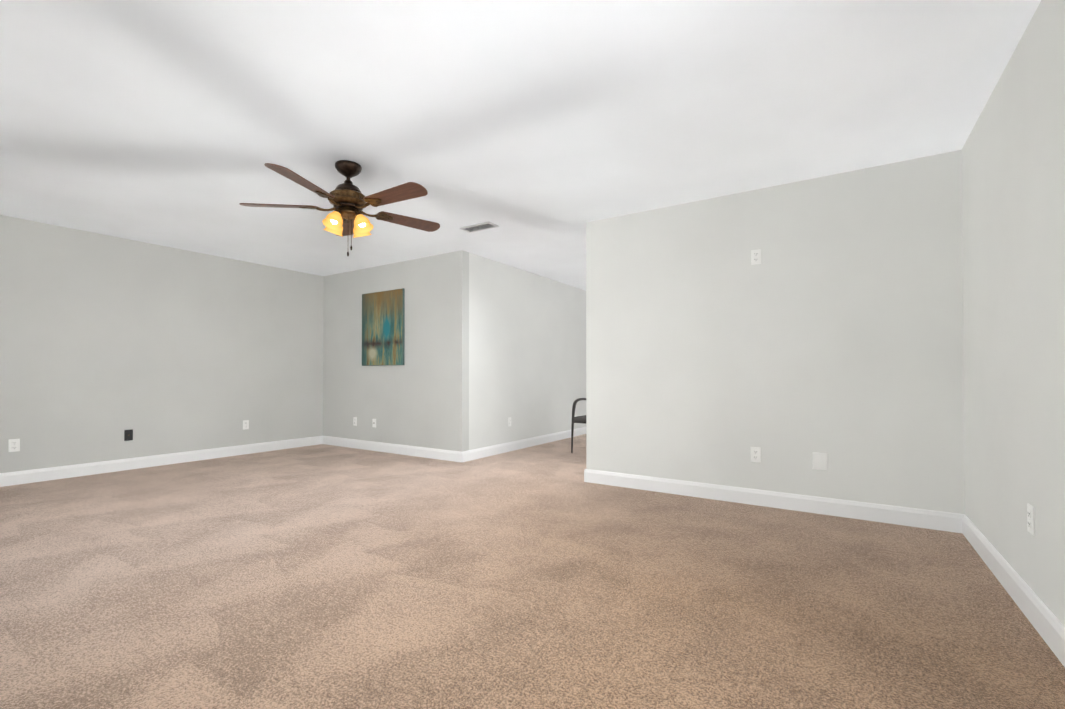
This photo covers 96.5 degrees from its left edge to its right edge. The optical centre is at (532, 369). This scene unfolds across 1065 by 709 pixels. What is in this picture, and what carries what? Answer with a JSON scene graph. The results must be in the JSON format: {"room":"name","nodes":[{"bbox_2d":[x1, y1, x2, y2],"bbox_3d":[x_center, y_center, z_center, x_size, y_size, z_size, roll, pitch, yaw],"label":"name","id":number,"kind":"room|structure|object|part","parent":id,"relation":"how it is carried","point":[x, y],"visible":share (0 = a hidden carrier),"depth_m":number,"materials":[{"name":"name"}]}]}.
{"room":"empty living room","nodes":[
{"label":"empty living room","id":0,"kind":"room"},
{"bbox_2d":[0,215,323,472],"bbox_3d":[-4.316,-0.165,5.084,0.120,2.440,4.710,0,-1,33],"label":"wall","id":1,"kind":"structure","parent":0,"point":[106,341],"depth_m":5.14,"materials":[{"name":"paint"}]},
{"bbox_2d":[8,439,19,451],"bbox_3d":[-4.723,0.687,4.332,0.010,0.116,0.072,0,-1,33],"label":"electrical outlet","id":2,"kind":"object","parent":1,"relation":"attached to","point":[13,445],"visible":1,"depth_m":4.33,"materials":[{"name":"white plastic"}]},
{"bbox_2d":[124,429,132,440],"bbox_3d":[-4.268,0.690,5.026,0.016,0.116,0.072,0,-1,33],"label":"outlet","id":3,"kind":"object","parent":1,"relation":"attached to","point":[128,435],"visible":1,"depth_m":5.03,"materials":[{"name":"black plastic"}]},
{"bbox_2d":[0,436,322,486],"bbox_3d":[-4.259,0.995,5.035,0.016,0.120,4.470,0,-1,33],"label":"baseboard","id":4,"kind":"structure","parent":1,"relation":"attached to","point":[37,475],"depth_m":5.12,"materials":[{"name":"white wood"}]},
{"bbox_2d":[243,420,248,429],"bbox_3d":[-3.627,0.695,6.017,0.010,0.116,0.072,0,-1,33],"label":"electrical outlet","id":5,"kind":"object","parent":1,"relation":"attached to","point":[245,424],"visible":1,"depth_m":6.01,"materials":[{"name":"white plastic"}]},
{"bbox_2d":[323,250,468,451],"bbox_3d":[-1.906,-0.153,6.233,2.670,2.440,0.156,0,-1,33],"label":"wall","id":6,"kind":"structure","parent":0,"point":[419,397],"depth_m":6.01,"materials":[{"name":"paint"}]},
{"bbox_2d":[353,417,356,425],"bbox_3d":[-2.430,0.705,6.510,0.072,0.116,0.010,0,-1,33],"label":"electrical outlet","id":7,"kind":"object","parent":6,"relation":"attached to","point":[354,421],"visible":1,"depth_m":6.50,"materials":[{"name":"white plastic"}]},
{"bbox_2d":[372,419,375,427],"bbox_3d":[-2.097,0.703,6.289,0.072,0.116,0.016,0,-1,33],"label":"electrical outlet","id":8,"kind":"object","parent":6,"relation":"attached to","point":[373,422],"visible":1,"depth_m":6.29,"materials":[{"name":"white plastic"}]},
{"bbox_3d":[-1.955,-0.541,6.198,0.800,0.965,0.036,0,-1,33],"label":"canvas art picture","id":9,"kind":"part","parent":6,"relation":"part of"},
{"bbox_2d":[323,436,460,461],"bbox_3d":[-1.926,1.006,6.175,2.654,0.120,0.016,0,-1,33],"label":"baseboard","id":10,"kind":"structure","parent":6,"relation":"attached to","point":[442,454],"depth_m":6.04,"materials":[{"name":"white wood"}]},
{"bbox_2d":[0,0,1040,290],"bbox_3d":[-0.024,-1.434,5.188,7.220,0.100,9.540,0,-1,33],"label":"ceiling","id":11,"kind":"structure","parent":0,"point":[540,132],"depth_m":2.57,"materials":[{"name":"paint"}]},
{"bbox_2d":[239,160,439,255],"bbox_3d":[-1.216,-1.085,3.236,1.295,0.636,1.340,0,-1,33],"label":"ceiling fan","id":12,"kind":"object","parent":11,"relation":"hanging from","point":[347,199],"visible":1,"depth_m":3.18,"materials":[{"name":"brown wood"}]},
{"bbox_2d":[460,221,498,232],"bbox_3d":[-0.516,-1.384,4.613,0.360,0.012,0.160,0,-1,33],"label":"ceiling vent","id":13,"kind":"object","parent":11,"relation":"in","point":[480,227],"visible":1,"depth_m":4.61,"materials":[{"name":"grey metal"}]},
{"bbox_2d":[469,253,585,449],"bbox_3d":[0.489,-0.139,7.579,0.120,2.440,4.710,0,-1,33],"label":"wall","id":14,"kind":"structure","parent":0,"point":[527,352],"depth_m":6.49,"materials":[{"name":"paint"}]},
{"bbox_2d":[461,427,585,461],"bbox_3d":[0.509,1.020,7.473,0.016,0.120,4.846,0,-1,33],"label":"baseboard","id":15,"kind":"structure","parent":14,"relation":"attached to","point":[473,454],"depth_m":6.35,"materials":[{"name":"white wood"}]},
{"bbox_2d":[0,434,1064,708],"bbox_3d":[-0.024,1.106,5.162,7.220,0.100,9.540,0,-1,33],"label":"floor","id":16,"kind":"structure","parent":0,"point":[540,576],"depth_m":2.14,"materials":[{"name":"carpet"}]},
{"bbox_2d":[571,398,585,452],"bbox_3d":[0.894,0.609,6.203,0.584,0.921,0.617,0,-1,33],"label":"chair","id":17,"kind":"object","parent":16,"relation":"on","point":[579,419],"visible":0.23,"depth_m":6.10,"materials":[{"name":"black metal"}]},
{"bbox_2d":[586,150,964,513],"bbox_3d":[1.655,-0.178,3.798,2.663,2.440,0.120,0,-1,33],"label":"wall","id":18,"kind":"structure","parent":0,"point":[831,324],"depth_m":3.54,"materials":[{"name":"paint"}]},
{"bbox_2d":[751,249,760,264],"bbox_3d":[1.730,-0.875,3.679,0.072,0.116,0.010,0,-1,33],"label":"electrical outlet","id":19,"kind":"object","parent":18,"relation":"attached to","point":[755,256],"visible":1,"depth_m":3.68,"materials":[{"name":"white plastic"}]},
{"bbox_2d":[751,447,760,462],"bbox_3d":[1.722,0.653,3.668,0.072,0.116,0.010,0,-1,33],"label":"electrical outlet","id":20,"kind":"object","parent":18,"relation":"attached to","point":[755,454],"visible":1,"depth_m":3.66,"materials":[{"name":"white plastic"}]},
{"bbox_2d":[584,469,964,532],"bbox_3d":[1.649,0.982,3.790,2.679,0.120,0.152,0,-1,33],"label":"baseboard","id":21,"kind":"structure","parent":18,"relation":"attached to","point":[924,518],"depth_m":3.52,"materials":[{"name":"white wood"}]},
{"bbox_2d":[812,452,827,469],"bbox_3d":[2.079,0.660,3.438,0.095,0.125,0.007,0,-1,33],"label":"electrical outlet","id":22,"kind":"object","parent":18,"relation":"attached to","point":[819,461],"visible":1,"depth_m":3.44,"materials":[{"name":"white plastic"}]},
{"bbox_2d":[962,0,1064,625],"bbox_3d":[2.953,-0.184,3.241,0.120,2.440,9.540,0,-1,33],"label":"wall","id":23,"kind":"structure","parent":0,"point":[1013,194],"depth_m":2.05,"materials":[{"name":"paint"}]},
{"bbox_2d":[962,515,1064,666],"bbox_3d":[2.896,0.976,3.266,0.016,0.120,9.300,0,-1,33],"label":"baseboard","id":24,"kind":"structure","parent":23,"relation":"attached to","point":[1046,623],"depth_m":2.03,"materials":[{"name":"white wood"}]},
{"bbox_2d":[1027,503,1034,535],"bbox_3d":[2.043,0.612,1.951,0.010,0.116,0.072,0,-1,33],"label":"electrical outlet","id":25,"kind":"object","parent":23,"relation":"attached to","point":[1031,519],"visible":1,"depth_m":1.94,"materials":[{"name":"white plastic"}]}
]}

